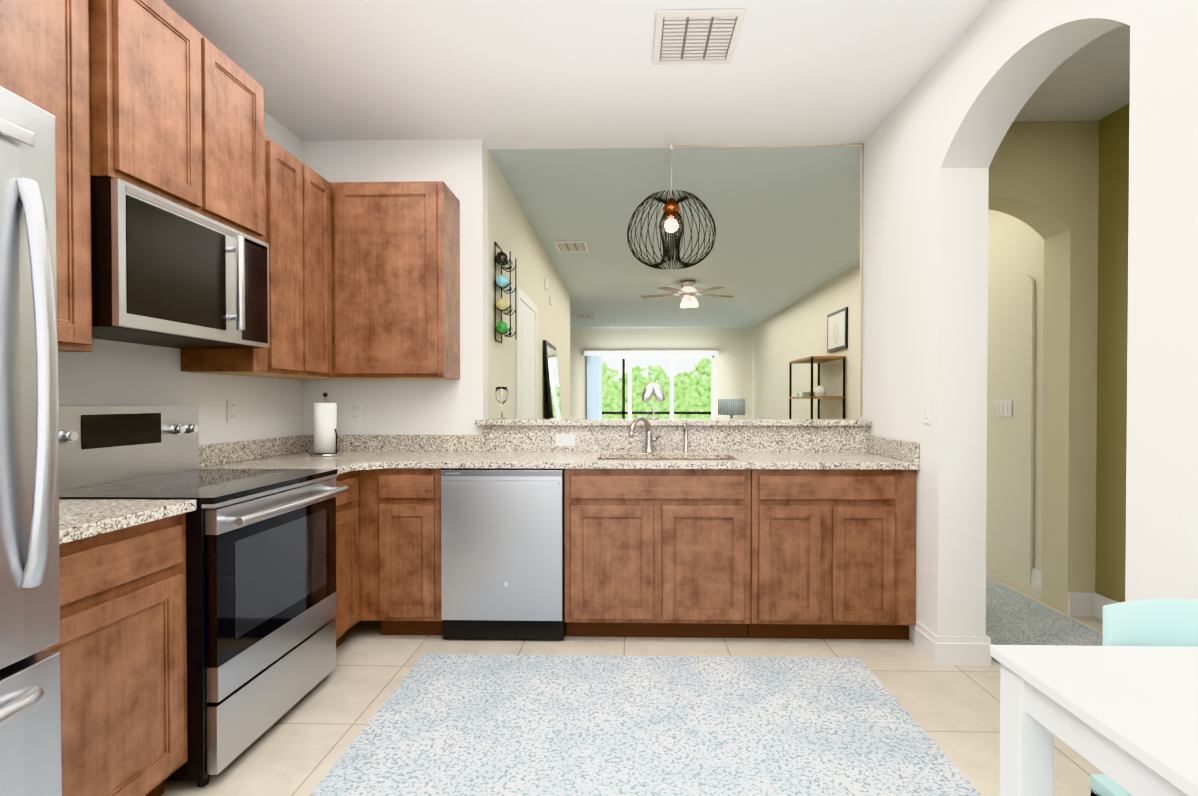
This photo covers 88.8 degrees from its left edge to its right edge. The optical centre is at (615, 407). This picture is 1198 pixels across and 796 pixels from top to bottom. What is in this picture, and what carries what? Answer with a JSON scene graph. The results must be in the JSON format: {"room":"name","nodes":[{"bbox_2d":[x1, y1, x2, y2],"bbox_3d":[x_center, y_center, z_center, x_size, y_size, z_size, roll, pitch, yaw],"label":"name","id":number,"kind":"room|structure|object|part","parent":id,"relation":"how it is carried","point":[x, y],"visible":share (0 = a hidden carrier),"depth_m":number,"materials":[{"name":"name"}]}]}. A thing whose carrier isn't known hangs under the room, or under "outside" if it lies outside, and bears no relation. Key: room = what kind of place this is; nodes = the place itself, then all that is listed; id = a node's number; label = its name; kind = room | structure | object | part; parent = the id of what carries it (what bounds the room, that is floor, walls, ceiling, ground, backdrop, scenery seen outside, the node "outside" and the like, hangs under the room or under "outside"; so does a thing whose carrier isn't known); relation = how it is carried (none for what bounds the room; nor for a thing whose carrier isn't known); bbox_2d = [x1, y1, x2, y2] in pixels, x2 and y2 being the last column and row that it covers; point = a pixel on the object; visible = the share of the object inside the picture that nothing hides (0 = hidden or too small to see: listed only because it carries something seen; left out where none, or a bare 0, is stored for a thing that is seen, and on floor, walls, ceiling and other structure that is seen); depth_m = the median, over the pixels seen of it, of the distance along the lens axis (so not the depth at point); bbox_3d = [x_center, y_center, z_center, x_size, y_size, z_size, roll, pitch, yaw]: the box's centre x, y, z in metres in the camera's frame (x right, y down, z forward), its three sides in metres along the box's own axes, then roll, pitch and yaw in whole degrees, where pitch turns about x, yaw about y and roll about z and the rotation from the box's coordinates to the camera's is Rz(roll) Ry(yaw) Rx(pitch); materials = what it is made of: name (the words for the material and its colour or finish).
{"room":"kitchen","nodes":[
{"label":"kitchen","id":0,"kind":"room"},
{"bbox_2d":[58,111,305,450],"bbox_3d":[-2.058,-0.186,0.388,0.150,2.800,7.000,0,1,1],"label":"wall","id":1,"kind":"structure","parent":0,"point":[109,373],"depth_m":2.78,"materials":[{"name":"white paint"}]},
{"bbox_2d":[0,0,91,351],"bbox_3d":[-1.779,-0.784,1.578,0.346,1.230,0.625,0,1,1],"label":"upper cabinet","id":2,"kind":"object","parent":1,"relation":"attached to","point":[44,55],"visible":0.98,"depth_m":1.79,"materials":[{"name":"brown wood"}]},
{"bbox_2d":[89,0,264,240],"bbox_3d":[-1.737,-1.064,2.291,0.396,0.685,0.800,0,1,1],"label":"upper cabinet","id":3,"kind":"object","parent":1,"relation":"attached to","point":[176,108],"visible":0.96,"depth_m":2.15,"materials":[{"name":"brown wood"}]},
{"bbox_2d":[91,178,269,348],"bbox_3d":[-1.705,-0.487,2.297,0.460,0.460,0.794,0,1,1],"label":"microwave","id":4,"kind":"object","parent":3,"relation":"attached to","point":[167,273],"visible":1,"depth_m":2.13,"materials":[{"name":"silver metal"}]},
{"bbox_2d":[227,399,236,421],"bbox_3d":[-1.914,0.015,3.057,0.008,0.115,0.072,0,1,1],"label":"outlet","id":5,"kind":"object","parent":1,"relation":"attached to","point":[231,410],"visible":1,"depth_m":3.05,"materials":[{"name":"white plastic"}]},
{"bbox_2d":[181,135,331,377],"bbox_3d":[-1.745,-0.703,3.048,0.346,1.083,0.695,0,1,1],"label":"upper cabinet","id":6,"kind":"object","parent":1,"relation":"attached to","point":[297,212],"visible":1,"depth_m":3.00,"materials":[{"name":"brown wood"}]},
{"bbox_2d":[302,139,487,434],"bbox_3d":[-0.179,-0.223,3.770,3.390,2.800,0.150,0,1,1],"label":"wall","id":7,"kind":"structure","parent":0,"point":[388,407],"depth_m":3.71,"materials":[{"name":"white paint"}]},
{"bbox_2d":[349,403,360,421],"bbox_3d":[-1.585,0.028,3.723,0.072,0.115,0.008,0,1,1],"label":"outlet","id":8,"kind":"object","parent":7,"relation":"attached to","point":[354,412],"visible":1,"depth_m":3.72,"materials":[{"name":"white plastic"}]},
{"bbox_2d":[284,181,459,379],"bbox_3d":[-1.426,-0.709,3.542,0.961,1.083,0.346,0,1,1],"label":"upper cabinet","id":9,"kind":"object","parent":7,"relation":"attached to","point":[395,254],"visible":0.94,"depth_m":3.38,"materials":[{"name":"brown wood"}]},
{"bbox_2d":[488,150,569,418],"bbox_3d":[-0.817,-0.251,6.425,0.150,2.800,5.130,0,1,1],"label":"wall","id":10,"kind":"structure","parent":0,"point":[510,229],"depth_m":4.82,"materials":[{"name":"beige paint"}]},
{"bbox_2d":[495,242,516,342],"bbox_3d":[-0.737,-0.766,4.117,0.107,0.647,0.310,0,1,1],"label":"wine rack","id":11,"kind":"object","parent":10,"relation":"attached to","point":[503,282],"visible":1,"depth_m":4.01,"materials":[{"name":"black metal"}]},
{"bbox_2d":[516,287,537,418],"bbox_3d":[-0.728,0.106,5.286,0.076,2.110,0.990,0,1,1],"label":"door","id":12,"kind":"structure","parent":10,"relation":"attached to","point":[526,371],"depth_m":5.20,"materials":[{"name":"white wood"}]},
{"bbox_2d":[545,279,547,289],"bbox_3d":[-0.728,-1.301,6.437,0.022,0.100,0.080,0,1,1],"label":"box","id":13,"kind":"object","parent":10,"relation":"attached to","point":[546,288],"depth_m":6.40,"materials":[{"name":"white plastic"}]},
{"bbox_2d":[161,567,1102,795],"bbox_3d":[-0.452,1.212,5.167,13.000,0.100,16.600,0,1,1],"label":"floor","id":14,"kind":"structure","parent":0,"point":[300,746],"depth_m":2.55,"materials":[{"name":"tile"}]},
{"bbox_2d":[0,86,61,795],"bbox_3d":[-1.505,0.313,0.811,0.895,1.792,0.861,0,1,1],"label":"refrigerator","id":15,"kind":"object","parent":14,"relation":"on","point":[30,719],"visible":1,"depth_m":1.14,"materials":[{"name":"silver metal"}]},
{"bbox_2d":[39,513,187,795],"bbox_3d":[-1.634,0.761,1.596,0.636,0.880,0.615,0,1,1],"label":"base cabinet","id":16,"kind":"object","parent":14,"relation":"on","point":[120,646],"visible":0.71,"depth_m":1.65,"materials":[{"name":"brown wood"}]},
{"bbox_2d":[59,499,196,544],"bbox_3d":[-1.626,0.253,1.590,0.652,0.133,0.615,0,1,1],"label":"countertop","id":17,"kind":"structure","parent":16,"relation":"on","point":[79,519],"depth_m":1.69,"materials":[{"name":"stone"}]},
{"bbox_2d":[58,405,348,786],"bbox_3d":[-1.541,0.593,2.305,0.754,1.200,0.800,0,1,1],"label":"range oven","id":18,"kind":"object","parent":14,"relation":"on","point":[261,598],"visible":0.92,"depth_m":2.16,"materials":[{"name":"silver metal"}]},
{"bbox_2d":[333,470,359,647],"bbox_3d":[-1.603,0.747,2.914,0.636,0.880,0.402,0,1,1],"label":"base cabinet","id":19,"kind":"object","parent":14,"relation":"on","point":[347,617],"visible":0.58,"depth_m":2.95,"materials":[{"name":"brown wood"}]},
{"bbox_2d":[359,468,443,634],"bbox_3d":[-1.392,0.741,3.412,1.035,0.880,0.636,0,1,1],"label":"base cabinet","id":20,"kind":"object","parent":14,"relation":"on","point":[400,544],"visible":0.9,"depth_m":3.10,"materials":[{"name":"brown wood"}]},
{"bbox_2d":[199,426,919,473],"bbox_3d":[-0.207,0.208,3.186,3.414,0.189,1.022,0,1,1],"label":"countertop","id":21,"kind":"structure","parent":20,"relation":"on","point":[738,447],"depth_m":3.56,"materials":[{"name":"stone"}]},
{"bbox_2d":[311,393,339,456],"bbox_3d":[-1.612,0.091,3.401,0.150,0.351,0.150,0,1,1],"label":"paper towel holder","id":22,"kind":"object","parent":21,"relation":"on","point":[325,428],"visible":1,"depth_m":3.35,"materials":[{"name":"white paper"}]},
{"bbox_2d":[556,434,574,445],"bbox_3d":[-0.302,0.193,3.675,0.116,0.072,0.008,0,1,1],"label":"outlet","id":23,"kind":"object","parent":21,"relation":"attached to","point":[565,439],"visible":1,"depth_m":3.67,"materials":[{"name":"white plastic"}]},
{"bbox_2d":[628,416,665,452],"bbox_3d":[0.186,0.156,3.517,0.225,0.218,0.256,0,1,1],"label":"faucet","id":24,"kind":"object","parent":21,"relation":"on","point":[649,441],"visible":1,"depth_m":3.60,"materials":[{"name":"silver metal"}]},
{"bbox_2d":[475,419,871,425],"bbox_3d":[0.337,0.088,3.761,2.352,0.034,0.270,0,1,1],"label":"bar","id":25,"kind":"object","parent":21,"relation":"on","point":[675,422],"visible":1,"depth_m":3.63,"materials":[{"name":"beige stone"}]},
{"bbox_2d":[495,387,507,418],"bbox_3d":[-0.708,-0.029,3.809,0.081,0.200,0.082,0,1,1],"label":"wine glass","id":26,"kind":"object","parent":25,"relation":"on","point":[501,394],"visible":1,"depth_m":3.78,"materials":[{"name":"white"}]},
{"bbox_2d":[642,382,664,418],"bbox_3d":[0.235,-0.044,3.797,0.143,0.229,0.070,0,1,1],"label":"heart sculpture","id":27,"kind":"object","parent":25,"relation":"on","point":[651,389],"visible":1,"depth_m":3.79,"materials":[{"name":"silver metal"}]},
{"bbox_2d":[683,422,691,452],"bbox_3d":[0.425,0.173,3.588,0.058,0.184,0.099,0,1,1],"label":"tap","id":28,"kind":"object","parent":21,"relation":"on","point":[686,441],"visible":0.98,"depth_m":3.61,"materials":[{"name":"silver metal"}]},
{"bbox_2d":[441,468,565,639],"bbox_3d":[-0.564,0.739,3.356,0.616,0.862,0.656,0,1,1],"label":"dishwasher","id":29,"kind":"object","parent":14,"relation":"on","point":[502,553],"visible":0.94,"depth_m":3.06,"materials":[{"name":"silver metal"}]},
{"bbox_2d":[543,340,561,418],"bbox_3d":[-0.634,0.226,6.686,0.196,1.845,0.850,0,1,1],"label":"floor mirror","id":30,"kind":"object","parent":14,"relation":"on","point":[552,379],"visible":0.32,"depth_m":6.49,"materials":[{"name":"black mirror"}]},
{"bbox_2d":[309,654,981,795],"bbox_3d":[0.081,1.198,1.388,2.060,0.010,3.030,0,1,1],"label":"area rug","id":31,"kind":"object","parent":14,"relation":"on","point":[510,725],"visible":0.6,"depth_m":2.22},
{"bbox_2d":[564,459,750,637],"bbox_3d":[0.217,0.742,3.375,0.936,0.880,0.636,0,1,1],"label":"base cabinet","id":32,"kind":"object","parent":14,"relation":"on","point":[657,552],"visible":1,"depth_m":3.06,"materials":[{"name":"brown wood"}]},
{"bbox_2d":[789,356,844,418],"bbox_3d":[2.610,0.248,7.986,0.414,1.768,1.024,0,1,1],"label":"shelf unit","id":33,"kind":"object","parent":14,"relation":"on","point":[819,393],"visible":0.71,"depth_m":7.73,"materials":[{"name":"black metal"}]},
{"bbox_2d":[748,469,915,638],"bbox_3d":[1.096,0.742,3.354,0.815,0.880,0.636,0,1,1],"label":"base cabinet","id":34,"kind":"object","parent":14,"relation":"on","point":[833,553],"visible":0.92,"depth_m":3.04,"materials":[{"name":"brown wood"}]},
{"bbox_2d":[986,577,1102,664],"bbox_3d":[2.135,1.187,2.406,0.740,0.010,4.600,0,1,1],"label":"area rug","id":35,"kind":"object","parent":14,"relation":"on","point":[1013,617],"depth_m":3.31,"materials":[{"name":"grey carpet"}]},
{"bbox_2d":[990,645,1197,795],"bbox_3d":[1.068,0.836,0.609,0.724,0.750,1.126,0,1,1],"label":"table","id":36,"kind":"object","parent":14,"relation":"on","point":[1125,718],"visible":1,"depth_m":1.01,"materials":[{"name":"white laminate"}]},
{"bbox_2d":[1090,599,1197,795],"bbox_3d":[1.167,0.807,1.086,0.382,0.802,0.434,0,1,1],"label":"chair","id":37,"kind":"object","parent":14,"relation":"on","point":[1158,623],"visible":0.46,"depth_m":1.27,"materials":[{"name":"teal plastic"}]},
{"bbox_2d":[162,0,1129,327],"bbox_3d":[-0.452,-1.697,5.136,13.000,0.120,16.600,0,1,1],"label":"ceiling","id":38,"kind":"structure","parent":0,"point":[578,116],"depth_m":3.26,"materials":[{"name":"white paint"}]},
{"bbox_2d":[554,241,588,251],"bbox_3d":[-0.446,-1.640,6.237,0.320,0.012,0.400,0,1,1],"label":"ceiling vent","id":39,"kind":"object","parent":38,"relation":"in","point":[571,246],"visible":1,"depth_m":6.21,"materials":[{"name":"white metal"}]},
{"bbox_2d":[573,314,596,317],"bbox_3d":[-0.559,-1.694,11.290,0.400,0.012,0.500,0,1,1],"label":"ceiling vent","id":40,"kind":"object","parent":38,"relation":"in","point":[585,315],"visible":0.96,"depth_m":11.23,"materials":[{"name":"white"}]},
{"bbox_2d":[640,280,733,307],"bbox_3d":[0.961,-1.499,8.122,1.255,0.335,1.207,0,1,1],"label":"ceiling fan light","id":41,"kind":"object","parent":38,"relation":"hanging from","point":[687,292],"visible":1,"depth_m":7.99,"materials":[{"name":"silver metal"}]},
{"bbox_2d":[653,9,745,64],"bbox_3d":[0.351,-1.602,2.657,0.360,0.012,0.380,0,1,1],"label":"ceiling vent","id":42,"kind":"object","parent":38,"relation":"in","point":[687,37],"visible":1,"depth_m":2.63,"materials":[{"name":"white metal"}]},
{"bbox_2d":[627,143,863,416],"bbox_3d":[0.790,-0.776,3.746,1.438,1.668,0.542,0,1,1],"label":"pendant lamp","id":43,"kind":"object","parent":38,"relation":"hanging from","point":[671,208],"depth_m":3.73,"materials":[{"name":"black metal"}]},
{"bbox_3d":[0.920,-0.776,3.745,1.178,1.668,0.027,0,1,1],"label":"pendant lamp cord","id":44,"kind":"part","parent":43,"relation":"part of","materials":[{"name":"black"}]},
{"bbox_2d":[570,328,752,418],"bbox_3d":[-1.826,-0.326,13.385,9.870,2.800,0.200,0,1,1],"label":"wall","id":45,"kind":"structure","parent":0,"point":[733,369],"depth_m":13.20,"materials":[{"name":"beige paint"}]},
{"bbox_2d":[602,356,713,418],"bbox_3d":[0.768,-0.025,13.318,2.740,2.200,0.080,0,1,1],"label":"window","id":46,"kind":"structure","parent":45,"relation":"in","point":[671,383],"depth_m":13.27,"materials":[{"name":"white paint"}]},
{"bbox_2d":[584,351,718,418],"bbox_3d":[0.765,-0.089,13.181,2.900,2.270,0.087,0,1,1],"label":"window blinds","id":47,"kind":"object","parent":46,"relation":"attached to","point":[594,384],"visible":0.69,"depth_m":13.18,"materials":[{"name":"white paint"}]},
{"bbox_2d":[713,399,744,418],"bbox_3d":[2.249,0.463,11.598,1.000,1.260,0.520,0,1,1],"label":"monitor","id":48,"kind":"object","parent":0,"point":[731,407],"visible":0.38,"depth_m":11.37,"materials":[{"name":"white paint"}]},
{"bbox_2d":[753,103,1129,602],"bbox_3d":[2.843,-0.237,5.075,0.150,2.800,16.600,0,1,1],"label":"wall","id":49,"kind":"structure","parent":0,"point":[783,338],"depth_m":3.96,"materials":[{"name":"beige paint"}]},
{"bbox_2d":[827,307,847,352],"bbox_3d":[2.810,-0.976,7.768,0.034,0.500,0.700,0,1,1],"label":"picture frame","id":50,"kind":"object","parent":49,"relation":"attached to","point":[837,330],"visible":1,"depth_m":7.70,"materials":[{"name":"black wood"}]},
{"bbox_2d":[993,400,1012,416],"bbox_3d":[2.721,0.004,4.290,0.009,0.110,0.219,0,1,1],"label":"light switch","id":51,"kind":"object","parent":49,"relation":"attached to","point":[1002,407],"visible":1,"depth_m":4.28,"materials":[{"name":"white plastic"}]},
{"bbox_2d":[986,273,1034,586],"bbox_3d":[2.736,0.122,4.291,0.020,2.100,0.580,0,1,1],"label":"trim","id":52,"kind":"structure","parent":49,"relation":"attached to","point":[1010,439],"depth_m":4.21,"materials":[{"name":"beige"}]},
{"bbox_2d":[1031,567,1069,604],"bbox_3d":[2.783,1.086,6.246,0.016,0.130,5.090,0,1,1],"label":"baseboard","id":53,"kind":"structure","parent":49,"relation":"attached to","point":[1036,574],"depth_m":3.95,"materials":[{"name":"white"}]},
{"bbox_2d":[1089,592,1118,619],"bbox_3d":[2.666,1.141,1.137,0.019,0.130,4.690,0,1,1],"label":"baseboard","id":54,"kind":"structure","parent":49,"relation":"attached to","point":[1097,601],"depth_m":3.44,"materials":[{"name":"white"}]},
{"bbox_2d":[859,0,1197,643],"bbox_3d":[1.546,-0.185,0.304,0.220,2.800,7.000,0,1,1],"label":"wall","id":55,"kind":"structure","parent":0,"point":[932,141],"depth_m":2.68,"materials":[{"name":"white paint"}]},
{"bbox_2d":[923,399,930,422],"bbox_3d":[1.490,0.017,2.928,0.009,0.115,0.072,0,1,1],"label":"light switch","id":56,"kind":"object","parent":55,"relation":"attached to","point":[926,410],"visible":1,"depth_m":2.92,"materials":[{"name":"white plastic"}]},
{"bbox_2d":[944,635,991,665],"bbox_3d":[1.733,1.119,3.160,0.020,0.130,0.689,0,1,1],"label":"baseboard","id":57,"kind":"structure","parent":55,"relation":"attached to","point":[977,647],"depth_m":2.82,"materials":[{"name":"white"}]},
{"bbox_2d":[988,121,1098,614],"bbox_3d":[2.233,-0.221,3.589,1.000,2.800,0.220,0,1,1],"label":"wall","id":58,"kind":"structure","parent":0,"point":[1044,180],"depth_m":3.47,"materials":[{"name":"beige paint"}]},
{"label":"outside","id":59,"kind":"structure","parent":0,"visible":0},
{"bbox_2d":[602,358,710,418],"bbox_3d":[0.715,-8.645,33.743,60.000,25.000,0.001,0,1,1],"label":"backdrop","id":60,"kind":"structure","parent":59,"point":[692,384],"depth_m":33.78,"materials":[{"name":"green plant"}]},
{"bbox_3d":[0.786,1.123,15.390,13.000,0.100,3.900,0,1,1],"label":"ground","id":61,"kind":"structure","parent":59,"visible":0},
{"bbox_2d":[602,358,710,418],"bbox_3d":[0.826,-0.455,17.063,13.000,3.020,0.080,0,1,1],"label":"frame","id":62,"kind":"object","parent":61,"relation":"on","point":[623,412],"visible":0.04,"depth_m":17.04,"materials":[{"name":"brown metal"}]}
]}

